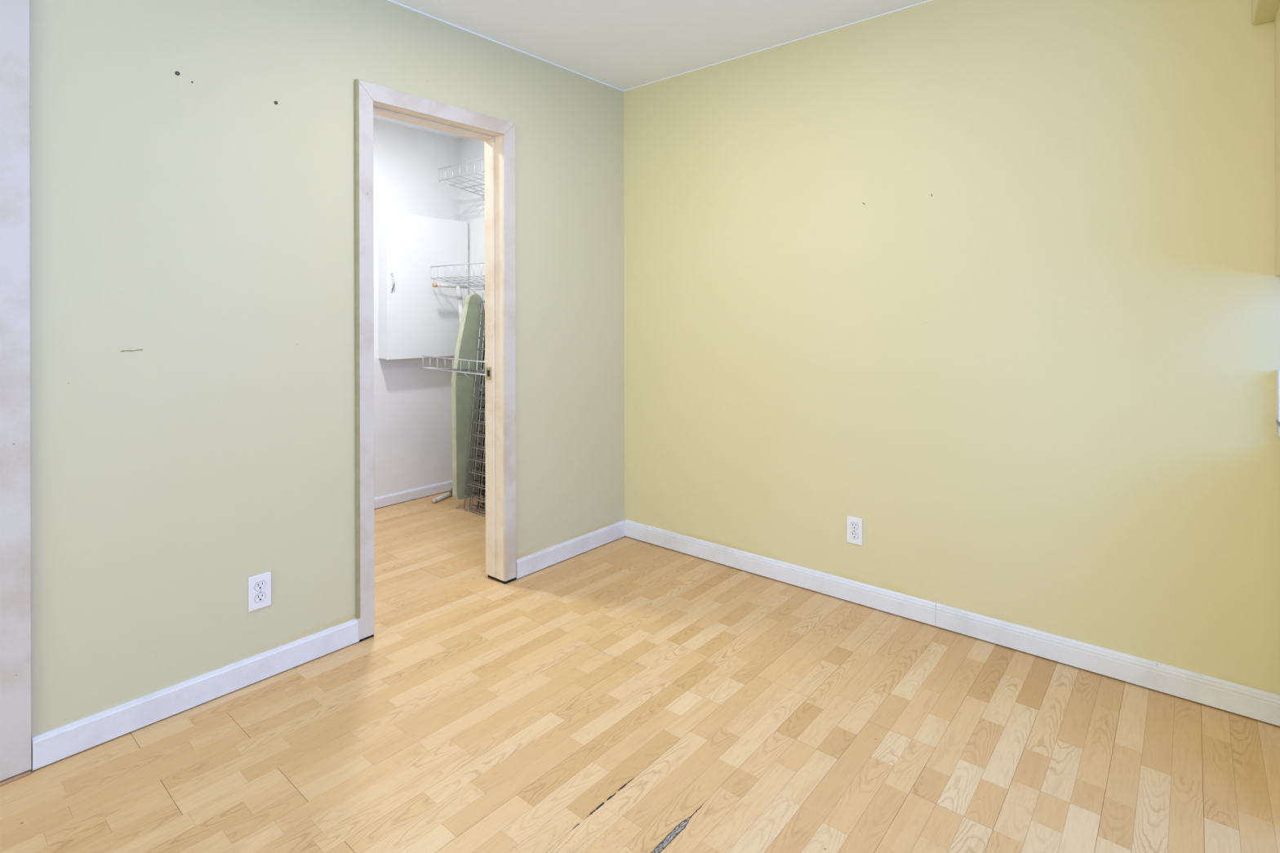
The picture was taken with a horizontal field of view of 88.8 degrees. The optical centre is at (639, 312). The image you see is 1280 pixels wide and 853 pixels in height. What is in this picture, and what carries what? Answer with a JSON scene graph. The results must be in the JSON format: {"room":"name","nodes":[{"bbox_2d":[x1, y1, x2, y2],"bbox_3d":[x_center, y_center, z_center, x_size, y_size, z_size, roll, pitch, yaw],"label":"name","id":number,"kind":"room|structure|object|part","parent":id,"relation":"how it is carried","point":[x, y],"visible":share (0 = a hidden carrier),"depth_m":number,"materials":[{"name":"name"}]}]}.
{"room":"empty bedroom","nodes":[
{"label":"empty bedroom","id":0,"kind":"room"},
{"bbox_2d":[29,0,624,770],"bbox_3d":[-2.130,0.007,1.248,0.117,2.437,6.200,0,0,40],"label":"wall","id":1,"kind":"structure","parent":0,"point":[205,227],"depth_m":2.13,"materials":[{"name":"green paint"}]},
{"bbox_2d":[0,0,31,786],"bbox_3d":[-1.993,0.171,1.397,0.141,2.111,1.004,0,0,40],"label":"door frame","id":2,"kind":"structure","parent":1,"relation":"attached to","point":[15,717],"depth_m":1.72,"materials":[{"name":"white wood"}]},
{"bbox_2d":[120,349,142,351],"bbox_3d":[-1.489,0.110,1.917,0.001,0.006,0.052,0,0,40],"label":"scuff mark","id":3,"kind":"object","parent":1,"relation":"attached to","point":[137,349],"visible":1,"depth_m":1.92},
{"bbox_2d":[31,618,359,770],"bbox_3d":[-1.334,1.176,2.088,0.013,0.084,0.894,0,0,40],"label":"baseboard","id":4,"kind":"structure","parent":1,"relation":"attached to","point":[51,746],"depth_m":2.00,"materials":[{"name":"white wood"}]},
{"bbox_2d":[248,571,271,611],"bbox_3d":[-1.264,0.927,2.176,0.007,0.112,0.068,0,0,40],"label":"wall outlet","id":5,"kind":"object","parent":1,"relation":"attached to","point":[260,585],"visible":1,"depth_m":2.17,"materials":[{"name":"white plastic"}]},
{"bbox_2d":[254,592,266,602],"bbox_3d":[-1.262,0.946,2.174,0.002,0.028,0.034,0,0,40],"label":"receptacle","id":6,"kind":"object","parent":5,"relation":"attached to","point":[259,597],"depth_m":2.17,"materials":[{"name":"white plastic"}]},
{"bbox_2d":[254,581,266,591],"bbox_3d":[-1.262,0.907,2.174,0.002,0.028,0.034,0,0,40],"label":"receptacle","id":7,"kind":"object","parent":5,"relation":"attached to","point":[259,585],"depth_m":2.17,"materials":[{"name":"white plastic"}]},
{"bbox_2d":[354,78,515,642],"bbox_3d":[-0.857,0.176,2.747,0.137,2.091,0.748,0,0,40],"label":"door frame","id":8,"kind":"structure","parent":1,"relation":"in","point":[498,135],"depth_m":2.94,"materials":[{"name":"white wood"}]},
{"bbox_3d":[-1.031,0.172,2.448,0.015,2.081,0.066,0,0,40],"label":"casing","id":9,"kind":"part","parent":8,"relation":"part of","materials":[{"name":"white wood"}]},
{"bbox_3d":[-0.814,-0.836,2.709,0.015,0.066,0.747,0,0,40],"label":"casing","id":10,"kind":"part","parent":8,"relation":"part of","materials":[{"name":"white wood"}]},
{"bbox_3d":[-0.693,0.277,2.996,0.040,0.060,0.002,0,0,40],"label":"strike plate","id":11,"kind":"part","parent":8,"relation":"part of","materials":[{"name":"gold metal"}]},
{"bbox_3d":[-0.592,0.169,2.969,0.015,2.077,0.066,0,0,40],"label":"casing","id":12,"kind":"part","parent":8,"relation":"part of","materials":[{"name":"white wood"}]},
{"bbox_2d":[387,0,623,91],"bbox_3d":[-0.928,-1.212,2.584,0.002,0.006,2.597,0,0,40],"label":"paint edge","id":13,"kind":"structure","parent":1,"relation":"attached to","point":[392,1],"depth_m":2.92,"materials":[{"name":"white paint"}]},
{"bbox_2d":[515,520,625,578],"bbox_3d":[-0.323,1.174,3.286,0.013,0.084,0.758,0,0,40],"label":"baseboard","id":14,"kind":"structure","parent":1,"relation":"attached to","point":[531,563],"depth_m":3.24,"materials":[{"name":"white wood"}]},
{"bbox_2d":[373,118,459,509],"bbox_3d":[-1.939,0.006,3.834,0.100,2.437,2.000,0,0,40],"label":"wall","id":15,"kind":"structure","parent":0,"point":[413,428],"depth_m":4.29,"materials":[{"name":"white paint"}]},
{"bbox_2d":[373,480,452,508],"bbox_3d":[-1.893,1.188,3.798,0.013,0.064,2.000,0,0,40],"label":"baseboard","id":16,"kind":"structure","parent":15,"relation":"attached to","point":[392,499],"depth_m":4.27,"materials":[{"name":"white wood"}]},
{"bbox_2d":[377,212,468,359],"bbox_3d":[-1.396,-0.167,4.290,0.143,0.913,0.600,0,0,40],"label":"upper cabinet","id":17,"kind":"object","parent":15,"relation":"attached to","point":[417,319],"visible":0.85,"depth_m":4.21,"materials":[{"name":"white wood"}]},
{"bbox_3d":[-1.529,-0.189,4.048,0.034,0.105,0.015,0,0,40],"label":"handle","id":18,"kind":"part","parent":17,"relation":"part of","materials":[{"name":"silver metal"}]},
{"bbox_2d":[0,490,1279,852],"bbox_3d":[-1.341,1.248,0.585,5.200,0.050,6.440,0,0,40],"label":"floor","id":19,"kind":"structure","parent":0,"point":[625,694],"depth_m":1.86,"materials":[{"name":"laminate"}]},
{"bbox_2d":[431,282,485,503],"bbox_3d":[-1.167,0.515,4.257,0.330,1.415,0.350,0,0,40],"label":"ironing board","id":20,"kind":"object","parent":19,"relation":"on","point":[467,344],"visible":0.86,"depth_m":4.12,"materials":[{"name":"green fabric"}]},
{"bbox_3d":[-1.130,0.378,4.255,0.156,0.994,0.030,0,0,35],"label":"leg","id":21,"kind":"part","parent":20,"relation":"part of","materials":[{"name":"white metal"}]},
{"bbox_2d":[463,293,485,515],"bbox_3d":[-0.844,0.548,3.946,0.539,1.343,0.156,0,0,40],"label":"grid panel","id":22,"kind":"object","parent":19,"relation":"on","point":[480,325],"visible":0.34,"depth_m":4.06,"materials":[{"name":"grey metal"}]},
{"bbox_2d":[468,321,485,514],"bbox_3d":[-0.814,0.550,3.947,0.539,1.339,0.148,0,0,40],"label":"grid panel","id":23,"kind":"object","parent":19,"relation":"on","point":[482,348],"visible":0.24,"depth_m":4.07,"materials":[{"name":"grey metal"}]},
{"bbox_2d":[471,341,485,510],"bbox_3d":[-0.809,0.563,3.969,0.539,1.313,0.139,0,0,40],"label":"grid panel","id":24,"kind":"object","parent":19,"relation":"on","point":[484,341],"visible":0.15,"depth_m":4.10,"materials":[{"name":"metal"}]},
{"bbox_2d":[476,400,485,507],"bbox_3d":[-0.779,0.554,3.970,0.539,1.331,0.132,0,0,40],"label":"grid panel","id":25,"kind":"object","parent":19,"relation":"on","point":[484,401],"visible":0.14,"depth_m":4.12,"materials":[{"name":"grey metal"}]},
{"bbox_2d":[478,425,485,505],"bbox_3d":[-0.778,0.573,3.996,0.539,1.293,0.123,0,0,40],"label":"grid panel","id":26,"kind":"object","parent":19,"relation":"on","point":[484,425],"visible":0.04,"depth_m":4.13,"materials":[{"name":"grey metal"}]},
{"bbox_2d":[482,463,485,506],"bbox_3d":[-0.757,0.558,4.003,0.539,1.322,0.116,0,0,40],"label":"grid panel","id":27,"kind":"object","parent":19,"relation":"on","point":[485,464],"visible":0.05,"depth_m":4.14,"materials":[{"name":"grey metal"}]},
{"bbox_2d":[373,0,928,138],"bbox_3d":[-1.347,-1.264,0.585,5.200,0.100,6.440,0,0,40],"label":"ceiling","id":28,"kind":"structure","parent":0,"point":[624,45],"depth_m":2.78,"materials":[{"name":"paint"}]},
{"bbox_2d":[459,0,1279,724],"bbox_3d":[0.648,0.000,3.039,5.080,2.437,0.120,0,0,40],"label":"wall","id":29,"kind":"structure","parent":0,"point":[1040,385],"depth_m":2.43,"materials":[{"name":"yellow paint"}]},
{"bbox_2d":[422,355,484,391],"bbox_3d":[-0.878,0.369,3.757,0.766,0.235,0.360,0,0,40],"label":"wire shelf","id":30,"kind":"object","parent":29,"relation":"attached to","point":[477,371],"visible":0.44,"depth_m":3.77,"materials":[{"name":"metal"}]},
{"bbox_3d":[-1.172,0.342,3.998,0.006,0.041,0.344,0,0,40],"label":"rail","id":31,"kind":"part","parent":30,"relation":"part of","materials":[{"name":"metal"}]},
{"bbox_3d":[-0.993,0.259,3.622,0.760,0.015,0.007,0,0,40],"label":"lip rail","id":32,"kind":"part","parent":30,"relation":"part of","materials":[{"name":"metal"}]},
{"bbox_3d":[-0.993,0.328,3.622,0.760,0.014,0.006,0,0,40],"label":"deck rail","id":33,"kind":"part","parent":30,"relation":"part of","materials":[{"name":"metal"}]},
{"bbox_2d":[431,262,484,302],"bbox_3d":[-0.940,-0.177,4.075,0.766,0.246,0.343,0,0,40],"label":"wire shelf","id":34,"kind":"object","parent":29,"relation":"attached to","point":[481,263],"visible":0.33,"depth_m":4.11,"materials":[{"name":"metal"}]},
{"bbox_3d":[-1.234,-0.198,4.315,0.006,0.051,0.326,0,0,40],"label":"rail","id":35,"kind":"part","parent":34,"relation":"part of","materials":[{"name":"metal"}]},
{"bbox_3d":[-1.049,-0.295,3.946,0.760,0.009,0.007,0,0,40],"label":"lip rail","id":36,"kind":"part","parent":34,"relation":"part of","materials":[{"name":"metal"}]},
{"bbox_3d":[-1.048,-0.220,3.946,0.760,0.008,0.006,0,0,40],"label":"deck rail","id":37,"kind":"part","parent":34,"relation":"part of","materials":[{"name":"metal"}]},
{"bbox_2d":[438,157,484,199],"bbox_3d":[-0.873,-0.790,4.017,0.766,0.246,0.343,0,0,40],"label":"wire shelf","id":38,"kind":"object","parent":29,"relation":"attached to","point":[445,167],"visible":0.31,"depth_m":4.07,"materials":[{"name":"metal"}]},
{"bbox_3d":[-1.168,-0.811,4.258,0.006,0.051,0.326,0,0,40],"label":"rail","id":39,"kind":"part","parent":38,"relation":"part of","materials":[{"name":"metal"}]},
{"bbox_3d":[-0.982,-0.908,3.889,0.760,0.009,0.007,0,0,40],"label":"lip rail","id":40,"kind":"part","parent":38,"relation":"part of","materials":[{"name":"metal"}]},
{"bbox_3d":[-0.982,-0.833,3.889,0.760,0.008,0.006,0,0,40],"label":"deck rail","id":41,"kind":"part","parent":38,"relation":"part of","materials":[{"name":"metal"}]},
{"bbox_2d":[623,0,932,91],"bbox_3d":[0.870,-1.217,2.769,2.512,0.004,0.002,0,0,40],"label":"paint edge","id":42,"kind":"structure","parent":29,"relation":"attached to","point":[928,0],"depth_m":2.93,"materials":[{"name":"white paint"}]},
{"bbox_2d":[846,515,862,545],"bbox_3d":[0.900,0.913,2.745,0.066,0.111,0.007,0,0,40],"label":"wall outlet","id":43,"kind":"object","parent":29,"relation":"attached to","point":[854,525],"visible":1,"depth_m":2.74,"materials":[{"name":"white plastic"}]},
{"bbox_2d":[850,531,857,538],"bbox_3d":[0.899,0.933,2.743,0.034,0.028,0.002,0,0,40],"label":"receptacle","id":44,"kind":"object","parent":43,"relation":"attached to","point":[854,535],"depth_m":2.74,"materials":[{"name":"white plastic"}]},
{"bbox_2d":[850,522,857,529],"bbox_3d":[0.899,0.894,2.743,0.034,0.028,0.002,0,0,40],"label":"receptacle","id":45,"kind":"object","parent":43,"relation":"attached to","point":[854,526],"depth_m":2.74,"materials":[{"name":"white plastic"}]},
{"bbox_2d":[625,520,1279,726],"bbox_3d":[0.900,1.169,2.742,2.559,0.086,0.013,0,0,40],"label":"baseboard","id":46,"kind":"structure","parent":29,"relation":"attached to","point":[1244,700],"depth_m":2.38,"materials":[{"name":"white wood"}]},
{"bbox_2d":[1276,369,1279,438],"bbox_3d":[1.918,0.270,1.853,0.162,0.205,0.056,0,0,40],"label":"wall box","id":47,"kind":"object","parent":29,"relation":"attached to","point":[1277,371],"visible":1,"depth_m":1.89,"materials":[{"name":"white"}]},
{"bbox_2d":[1251,0,1279,24],"bbox_3d":[1.764,-1.040,1.657,0.287,0.362,0.550,0,0,40],"label":"wall","id":48,"kind":"structure","parent":0,"point":[1262,11],"depth_m":1.87,"materials":[{"name":"yellow paint"}]},
{"bbox_2d":[1274,3,1279,275],"bbox_3d":[1.739,0.176,1.681,0.115,2.080,0.550,0,0,40],"label":"wall","id":49,"kind":"structure","parent":0,"point":[1277,22],"depth_m":1.87,"materials":[{"name":"yellow paint"}]}
]}

